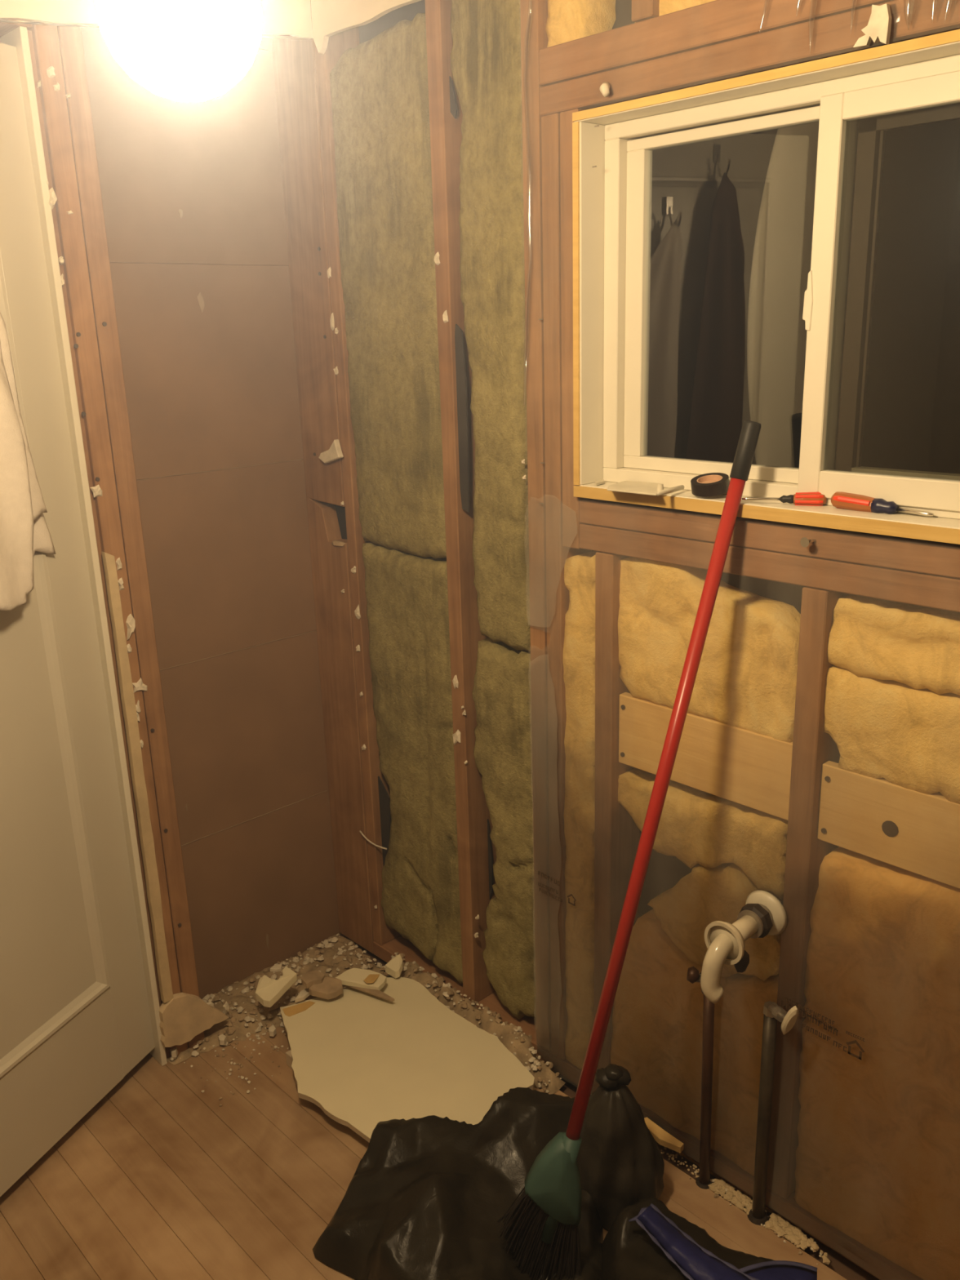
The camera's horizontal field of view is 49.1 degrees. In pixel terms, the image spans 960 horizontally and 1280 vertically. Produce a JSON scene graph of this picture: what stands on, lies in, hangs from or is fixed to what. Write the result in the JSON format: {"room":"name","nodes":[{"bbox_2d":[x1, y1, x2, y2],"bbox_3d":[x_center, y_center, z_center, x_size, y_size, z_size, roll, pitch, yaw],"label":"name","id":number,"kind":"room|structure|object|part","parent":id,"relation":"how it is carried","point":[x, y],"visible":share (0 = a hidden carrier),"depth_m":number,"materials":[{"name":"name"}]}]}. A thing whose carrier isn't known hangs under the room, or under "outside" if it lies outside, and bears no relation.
{"room":"bathroom under renovation","nodes":[
{"label":"bathroom under renovation","id":0,"kind":"room"},
{"bbox_2d":[0,0,373,1066],"bbox_3d":[-1.407,-0.029,1.494,3.010,2.440,0.182,-17,22,-41],"label":"wall","id":1,"kind":"structure","parent":0,"point":[192,309],"depth_m":2.28,"materials":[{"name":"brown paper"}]},
{"bbox_2d":[0,42,155,1196],"bbox_3d":[-0.878,0.057,1.733,0.097,2.000,0.771,5,18,21],"label":"door","id":2,"kind":"structure","parent":1,"relation":"in","point":[75,1019],"depth_m":1.99,"materials":[{"name":"white paint"}]},
{"bbox_3d":[-0.910,-0.001,1.722,0.014,1.671,0.544,5,18,21],"label":"panel","id":3,"kind":"part","parent":2,"relation":"part of","materials":[{"name":"white paint"}]},
{"bbox_3d":[-0.897,0.000,1.717,0.014,1.663,0.536,5,18,21],"label":"panel moulding","id":4,"kind":"part","parent":2,"relation":"part of","materials":[{"name":"white paint"}]},
{"bbox_3d":[-0.884,0.904,1.993,0.035,0.228,0.536,5,18,21],"label":"rail","id":5,"kind":"part","parent":2,"relation":"part of","materials":[{"name":"white paint"}]},
{"bbox_2d":[0,936,879,1279],"bbox_3d":[-0.464,1.389,0.953,3.050,0.060,3.050,-17,22,-41],"label":"floor","id":6,"kind":"structure","parent":0,"point":[159,1180],"depth_m":2.00,"materials":[{"name":"brown wood"}]},
{"bbox_2d":[268,1024,276,1036],"bbox_3d":[-0.479,0.902,2.423,0.020,0.014,0.023,-17,22,-41],"label":"chunk","id":7,"kind":"object","parent":6,"relation":"on","point":[272,1029],"visible":1,"depth_m":2.42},
{"bbox_2d":[280,977,534,1142],"bbox_3d":[-0.190,0.924,2.291,0.424,0.046,0.640,-17,22,-41],"label":"board","id":8,"kind":"object","parent":6,"relation":"on","point":[366,1060],"visible":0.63,"depth_m":2.27,"materials":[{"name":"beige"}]},
{"bbox_2d":[294,987,310,1002],"bbox_3d":[-0.419,0.839,2.477,0.048,0.010,0.024,-17,22,-41],"label":"chunk","id":9,"kind":"object","parent":8,"relation":"on","point":[304,993],"visible":0.92,"depth_m":2.47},
{"bbox_2d":[308,976,342,999],"bbox_3d":[-0.362,0.819,2.473,0.080,0.037,0.040,0,17,4],"label":"chunk","id":10,"kind":"object","parent":8,"relation":"on","point":[331,988],"visible":1,"depth_m":2.46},
{"bbox_2d":[301,969,324,988],"bbox_3d":[-0.396,0.802,2.485,0.052,0.014,0.048,-17,22,-41],"label":"chunk","id":11,"kind":"object","parent":10,"relation":"on","point":[309,979],"visible":1,"depth_m":2.48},
{"bbox_2d":[342,984,394,1001],"bbox_3d":[-0.269,0.827,2.485,0.165,0.006,0.024,9,20,31],"label":"stick","id":12,"kind":"object","parent":8,"relation":"on","point":[376,993],"visible":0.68,"depth_m":2.47,"materials":[{"name":"brown paint"}]},
{"bbox_2d":[335,968,386,990],"bbox_3d":[-0.285,0.810,2.506,0.123,0.026,0.051,3,17,15],"label":"chunk","id":13,"kind":"object","parent":12,"relation":"on","point":[355,977],"depth_m":2.50,"materials":[{"name":"paint"}]},
{"bbox_3d":[-0.257,0.803,2.495,0.026,0.001,0.044,7,19,26],"label":"paper strip","id":14,"kind":"part","parent":13,"relation":"part of","materials":[{"name":"orange paper"}]},
{"bbox_2d":[385,954,403,977],"bbox_3d":[-0.205,0.793,2.556,0.036,0.045,0.040,-17,22,-41],"label":"chunk","id":15,"kind":"object","parent":8,"relation":"on","point":[394,966],"visible":1,"depth_m":2.55,"materials":[{"name":"paint"}]},
{"bbox_2d":[312,1087,604,1279],"bbox_3d":[-0.042,1.001,1.826,0.514,0.153,0.531,0,17,4],"label":"garbage bag","id":16,"kind":"object","parent":6,"relation":"on","point":[426,1198],"visible":0.75,"depth_m":1.85,"materials":[{"name":"black plastic"}]},
{"bbox_2d":[497,420,760,1279],"bbox_3d":[0.247,0.383,1.657,0.497,1.399,0.119,-10,19,-26],"label":"broom","id":17,"kind":"object","parent":16,"relation":"on","point":[545,1218],"visible":0.98,"depth_m":1.71,"materials":[{"name":"red metal"}]},
{"bbox_2d":[541,1132,582,1244],"bbox_3d":[0.133,0.909,1.745,0.081,0.185,0.030,-12,19,-30],"label":"socket","id":18,"kind":"object","parent":17,"relation":"attached to","point":[561,1185],"depth_m":1.73,"materials":[{"name":"teal plastic"}]},
{"bbox_3d":[0.273,0.294,1.674,0.359,1.082,0.023,-12,20,-32],"label":"handle","id":19,"kind":"part","parent":17,"relation":"part of","materials":[{"name":"red metal"}]},
{"bbox_2d":[166,933,830,1264],"bbox_3d":[-0.068,0.956,2.156,1.474,0.064,0.615,14,23,42],"label":"rubble","id":20,"kind":"object","parent":6,"relation":"on","point":[331,957],"depth_m":2.45,"materials":[{"name":"paint"}]},
{"bbox_2d":[169,1047,177,1057],"bbox_3d":[-0.688,0.924,2.361,0.015,0.016,0.028,-10,19,-26],"label":"chunk","id":21,"kind":"object","parent":20,"relation":"on","point":[174,1052],"visible":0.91,"depth_m":2.35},
{"bbox_2d":[217,1034,226,1045],"bbox_3d":[-0.588,0.913,2.397,0.017,0.014,0.024,-17,22,-41],"label":"chunk","id":22,"kind":"object","parent":20,"relation":"on","point":[222,1038],"visible":1,"depth_m":2.39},
{"bbox_2d":[255,966,297,1007],"bbox_3d":[-0.483,0.805,2.451,0.063,0.043,0.099,9,20,32],"label":"chunk","id":23,"kind":"object","parent":20,"relation":"on","point":[268,991],"visible":1,"depth_m":2.44,"materials":[{"name":"paint"}]},
{"bbox_2d":[270,964,281,972],"bbox_3d":[-0.482,0.775,2.479,0.027,0.008,0.020,-3,17,-5],"label":"chunk","id":24,"kind":"object","parent":23,"relation":"on","point":[276,968],"visible":1,"depth_m":2.47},
{"bbox_3d":[0.351,0.963,2.039,0.026,0.014,0.098,-15,21,-37],"label":"wood strip","id":25,"kind":"part","parent":20,"relation":"part of","materials":[{"name":"beige wood"}]},
{"bbox_2d":[576,1063,664,1231],"bbox_3d":[0.250,0.908,1.914,0.158,0.268,0.176,-17,22,-41],"label":"garbage bag","id":26,"kind":"object","parent":6,"relation":"on","point":[620,1162],"visible":0.85,"depth_m":1.88,"materials":[{"name":"black plastic"}]},
{"bbox_2d":[602,1195,773,1279],"bbox_3d":[0.386,1.052,1.718,0.361,0.094,0.317,-1,17,2],"label":"garbage bag","id":27,"kind":"object","parent":6,"relation":"on","point":[628,1251],"visible":0.62,"depth_m":1.77,"materials":[{"name":"plastic"}]},
{"bbox_2d":[628,1203,817,1279],"bbox_3d":[0.387,1.012,1.689,0.307,0.087,0.157,3,17,15],"label":"dustpan","id":28,"kind":"object","parent":27,"relation":"on","point":[695,1262],"visible":1,"depth_m":1.72,"materials":[{"name":"blue plastic"}]},
{"bbox_2d":[687,966,714,1189],"bbox_3d":[0.404,0.802,1.920,0.059,0.460,0.033,4,18,19],"label":"pipe","id":29,"kind":"object","parent":6,"relation":"on","point":[703,1180],"visible":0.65,"depth_m":1.91,"materials":[{"name":"brown metal"}]},
{"bbox_3d":[0.379,0.595,1.865,0.020,0.030,0.030,4,18,19],"label":"valve knob","id":30,"kind":"part","parent":29,"relation":"part of","materials":[{"name":"brown metal"}]},
{"bbox_2d":[747,1000,798,1225],"bbox_3d":[0.502,0.815,1.801,0.037,0.497,0.099,-4,17,-9],"label":"pipe","id":31,"kind":"object","parent":6,"relation":"on","point":[772,1013],"visible":1,"depth_m":1.82,"materials":[{"name":"metal"}]},
{"bbox_3d":[0.502,0.617,1.704,0.019,0.061,0.027,-17,22,-41],"label":"shutoff handle","id":32,"kind":"part","parent":31,"relation":"part of","materials":[{"name":"white plastic"}]},
{"bbox_2d":[310,0,959,1279],"bbox_3d":[0.621,-0.074,1.512,0.126,2.480,2.890,-17,22,-41],"label":"wall","id":33,"kind":"structure","parent":0,"point":[826,806],"depth_m":1.84,"materials":[{"name":"wood"}]},
{"bbox_2d":[359,830,386,849],"bbox_3d":[-0.268,0.499,2.613,0.091,0.027,0.011,11,21,36],"label":"cable","id":34,"kind":"object","parent":33,"relation":"attached to","point":[360,831],"visible":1,"depth_m":2.61,"materials":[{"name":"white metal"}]},
{"bbox_2d":[329,13,446,559],"bbox_3d":[-0.166,-0.687,2.174,0.086,1.028,0.337,-17,22,-41],"label":"mineral wool batt","id":35,"kind":"object","parent":33,"relation":"attached to","point":[380,86],"visible":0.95,"depth_m":2.13,"materials":[{"name":"fabric"}]},
{"bbox_2d":[362,542,462,983],"bbox_3d":[-0.135,0.296,2.466,0.086,1.037,0.334,-17,22,-41],"label":"mineral wool batt","id":36,"kind":"object","parent":33,"relation":"in","point":[406,594],"visible":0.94,"depth_m":2.41,"materials":[{"name":"green fabric"}]},
{"bbox_2d":[449,0,530,651],"bbox_3d":[0.043,-0.571,1.984,0.082,1.208,0.196,-17,22,-41],"label":"mineral wool batt","id":37,"kind":"object","parent":33,"relation":"attached to","point":[486,59],"visible":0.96,"depth_m":1.93,"materials":[{"name":"fabric"}]},
{"bbox_2d":[471,637,536,1019],"bbox_3d":[0.072,0.429,2.284,0.082,0.880,0.195,-17,22,-41],"label":"mineral wool batt","id":38,"kind":"object","parent":33,"relation":"in","point":[501,692],"visible":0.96,"depth_m":2.23,"materials":[{"name":"fabric"}]},
{"bbox_2d":[562,551,598,1069],"bbox_3d":[0.211,0.386,2.115,0.084,1.157,0.132,-17,22,-41],"label":"fibreglass batt","id":39,"kind":"object","parent":33,"relation":"in","point":[579,646],"visible":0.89,"depth_m":2.06,"materials":[{"name":"yellow fabric"}]},
{"bbox_2d":[545,0,616,47],"bbox_3d":[0.161,-1.029,1.710,0.071,0.129,0.098,-17,22,-41],"label":"fibreglass batt","id":40,"kind":"object","parent":33,"relation":"attached to","point":[567,20],"visible":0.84,"depth_m":1.69,"materials":[{"name":"yellow fabric"}]},
{"bbox_2d":[599,81,609,97],"bbox_3d":[0.194,-0.857,1.634,0.016,0.024,0.024,1,17,9],"label":"plug","id":41,"kind":"object","parent":33,"relation":"attached to","point":[605,86],"visible":1,"depth_m":1.63,"materials":[{"name":"white paint"}]},
{"bbox_3d":[0.704,1.049,1.797,0.094,0.040,2.750,-17,22,-41],"label":"sole plate","id":42,"kind":"part","parent":33,"relation":"part of","materials":[{"name":"brown wood"}]},
{"bbox_2d":[635,0,715,22],"bbox_3d":[0.325,-0.958,1.548,0.075,0.102,0.214,-17,22,-41],"label":"fibreglass batt","id":43,"kind":"object","parent":33,"relation":"attached to","point":[665,6],"visible":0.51,"depth_m":1.55,"materials":[{"name":"yellow fabric"}]},
{"bbox_2d":[610,909,778,1213],"bbox_3d":[0.414,0.789,2.027,0.081,0.516,0.415,-17,22,-41],"label":"fibreglass batt","id":44,"kind":"object","parent":33,"relation":"in","point":[657,1037],"visible":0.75,"depth_m":1.99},
{"bbox_2d":[537,124,864,1059],"bbox_3d":[0.678,0.034,1.405,0.022,2.190,1.720,-17,22,-41],"label":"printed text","id":45,"kind":"object","parent":33,"relation":"attached to","point":[848,1043],"visible":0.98,"depth_m":1.74},
{"bbox_2d":[537,871,576,906],"bbox_3d":[0.156,0.507,2.131,0.001,0.047,0.105,-17,22,-41],"label":"print","id":46,"kind":"object","parent":45,"relation":"attached to","point":[540,885],"depth_m":2.14},
{"bbox_2d":[781,996,864,1059],"bbox_3d":[0.562,0.637,1.726,0.001,0.048,0.151,-17,22,-41],"label":"print","id":47,"kind":"object","parent":45,"relation":"attached to","point":[848,1043],"depth_m":1.72},
{"bbox_2d":[617,768,787,901],"bbox_3d":[0.397,0.338,1.902,0.074,0.153,0.387,-17,22,-41],"label":"fibreglass batt","id":48,"kind":"object","parent":33,"relation":"attached to","point":[695,826],"visible":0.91,"depth_m":1.86,"materials":[{"name":"yellow fabric"}]},
{"bbox_2d":[617,556,800,742],"bbox_3d":[0.392,0.000,1.794,0.074,0.283,0.375,-17,22,-41],"label":"fibreglass batt","id":49,"kind":"object","parent":33,"relation":"attached to","point":[746,678],"visible":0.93,"depth_m":1.77,"materials":[{"name":"yellow fabric"}]},
{"bbox_2d":[647,862,781,981],"bbox_3d":[0.434,0.499,1.916,0.070,0.222,0.289,-17,22,-41],"label":"fibreglass batt","id":50,"kind":"object","parent":33,"relation":"in","point":[704,895],"visible":0.69,"depth_m":1.89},
{"bbox_2d":[700,889,786,1004],"bbox_3d":[0.421,0.504,1.721,0.169,0.135,0.080,-17,22,-41],"label":"drain pipe","id":51,"kind":"object","parent":33,"relation":"attached to","point":[762,914],"visible":1,"depth_m":1.69,"materials":[{"name":"white plastic"},{"name":"dark rubber"}]},
{"bbox_3d":[0.429,0.475,1.721,0.072,0.033,0.033,-17,22,-41],"label":"arm","id":52,"kind":"part","parent":51,"relation":"part of"},
{"bbox_2d":[737,910,763,938],"bbox_3d":[0.447,0.470,1.737,0.004,0.048,0.048,-17,22,-41],"label":"nut","id":53,"kind":"object","parent":51,"relation":"in","point":[755,917],"depth_m":1.73,"materials":[{"name":"plastic"}]},
{"bbox_2d":[572,29,959,544],"bbox_3d":[0.505,-0.479,1.502,0.115,0.618,0.888,-17,22,-41],"label":"window","id":54,"kind":"structure","parent":33,"relation":"in","point":[668,221],"depth_m":1.64,"materials":[{"name":"white plastic"}]},
{"bbox_2d":[595,479,604,485],"bbox_3d":[0.212,-0.278,1.853,0.013,0.004,0.048,10,20,33],"label":"chip","id":55,"kind":"object","parent":54,"relation":"on","point":[600,482],"visible":1,"depth_m":1.84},
{"bbox_2d":[607,480,684,495],"bbox_3d":[0.271,-0.259,1.752,0.114,0.015,0.155,-17,22,-41],"label":"latch plate","id":56,"kind":"object","parent":54,"relation":"on","point":[628,486],"visible":1,"depth_m":1.74,"materials":[{"name":"silver metal"}]},
{"bbox_3d":[0.270,-0.256,1.764,0.102,0.003,0.136,-17,22,-41],"label":"plate","id":57,"kind":"part","parent":56,"relation":"part of","materials":[{"name":"metal"}]},
{"bbox_3d":[0.308,-0.242,1.701,0.008,0.011,0.095,9,20,33],"label":"lever","id":58,"kind":"part","parent":56,"relation":"part of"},
{"bbox_2d":[690,472,728,497],"bbox_3d":[0.369,-0.249,1.685,0.063,0.032,0.060,-17,22,-41],"label":"tape roll","id":59,"kind":"object","parent":54,"relation":"on","point":[711,484],"visible":0.98,"depth_m":1.67,"materials":[{"name":"black plastic"}]},
{"bbox_3d":[0.394,-0.529,1.661,0.003,0.498,0.334,-17,22,-41],"label":"glass pane","id":60,"kind":"part","parent":54,"relation":"part of","materials":[{"name":"clear glass"}]},
{"bbox_3d":[0.391,-0.527,1.664,0.022,0.532,0.393,-17,22,-41],"label":"sliding sash","id":61,"kind":"part","parent":54,"relation":"part of","materials":[{"name":"white plastic"}]},
{"bbox_2d":[742,492,826,506],"bbox_3d":[0.462,-0.215,1.598,0.124,0.022,0.021,5,18,20],"label":"screwdriver","id":62,"kind":"object","parent":54,"relation":"on","point":[812,499],"visible":1,"depth_m":1.58,"materials":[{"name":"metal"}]},
{"bbox_3d":[0.498,-0.212,1.585,0.047,0.018,0.018,4,18,18],"label":"handle","id":63,"kind":"part","parent":62,"relation":"part of","materials":[{"name":"red plastic"}]},
{"bbox_3d":[0.636,-0.447,1.382,0.024,0.552,0.437,-17,22,-41],"label":"fixed panel","id":64,"kind":"part","parent":54,"relation":"part of","materials":[{"name":"white plastic"}]},
{"bbox_2d":[831,491,933,516],"bbox_3d":[0.576,-0.193,1.507,0.028,0.028,0.151,-17,22,-41],"label":"screwdriver","id":65,"kind":"object","parent":54,"relation":"on","point":[845,500],"visible":1,"depth_m":1.51,"materials":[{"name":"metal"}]},
{"bbox_3d":[0.547,-0.202,1.537,0.025,0.026,0.066,-17,22,-41],"label":"handle","id":66,"kind":"part","parent":65,"relation":"part of","materials":[{"name":"plastic"}]},
{"bbox_3d":[0.667,-0.455,1.397,0.013,0.498,0.378,-17,22,-41],"label":"screen frame","id":67,"kind":"part","parent":54,"relation":"part of","materials":[{"name":"brown metal"}]},
{"bbox_3d":[0.519,-0.113,1.616,0.092,0.044,0.891,-17,22,-41],"label":"sill plate","id":68,"kind":"part","parent":33,"relation":"part of","materials":[{"name":"brown wood"}]},
{"bbox_3d":[0.517,-0.156,1.603,0.092,0.040,0.891,-17,22,-41],"label":"sill plate","id":69,"kind":"part","parent":33,"relation":"part of","materials":[{"name":"brown wood"}]},
{"bbox_2d":[800,537,816,546],"bbox_3d":[0.487,-0.146,1.554,0.025,0.015,0.015,-17,22,-41],"label":"screw","id":70,"kind":"object","parent":33,"relation":"attached to","point":[805,542],"visible":1,"depth_m":1.55,"materials":[{"name":"metal"}]},
{"bbox_2d":[793,846,959,1279],"bbox_3d":[0.709,0.727,1.681,0.079,0.772,0.408,-17,22,-41],"label":"fibreglass batt","id":71,"kind":"object","parent":33,"relation":"in","point":[877,1152],"visible":0.97,"depth_m":1.68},
{"bbox_2d":[823,665,959,804],"bbox_3d":[0.654,0.141,1.549,0.077,0.166,0.311,-17,22,-41],"label":"fibreglass batt","id":72,"kind":"object","parent":33,"relation":"on","point":[908,737],"visible":0.99,"depth_m":1.55,"materials":[{"name":"yellow fabric"}]},
{"bbox_2d":[826,594,959,695],"bbox_3d":[0.644,0.009,1.516,0.077,0.117,0.292,-17,22,-41],"label":"fibreglass batt","id":73,"kind":"object","parent":33,"relation":"in","point":[916,646],"visible":0.97,"depth_m":1.52,"materials":[{"name":"yellow fabric"}]},
{"bbox_3d":[-0.534,-0.962,0.179,3.160,0.050,3.150,-17,22,-41],"label":"ceiling","id":74,"kind":"structure","parent":0,"visible":0},
{"bbox_2d":[95,0,262,102],"bbox_3d":[-0.252,-0.772,0.779,0.132,0.674,0.132,-17,22,-41],"label":"hanging lamp","id":75,"kind":"object","parent":74,"relation":"hanging from","point":[180,51],"visible":1,"depth_m":0.83,"materials":[{"name":"white plastic"}]},
{"bbox_3d":[-0.871,-0.714,1.531,0.039,0.090,0.067,-17,22,-41],"label":"hook","id":76,"kind":"object","parent":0,"visible":0},
{"bbox_2d":[0,312,55,611],"bbox_3d":[-0.815,-0.390,1.734,0.059,0.720,0.252,4,18,18],"label":"towel","id":77,"kind":"object","parent":76,"relation":"hanging from","point":[24,529],"visible":1,"depth_m":1.79,"materials":[{"name":"white fabric"}]}
]}

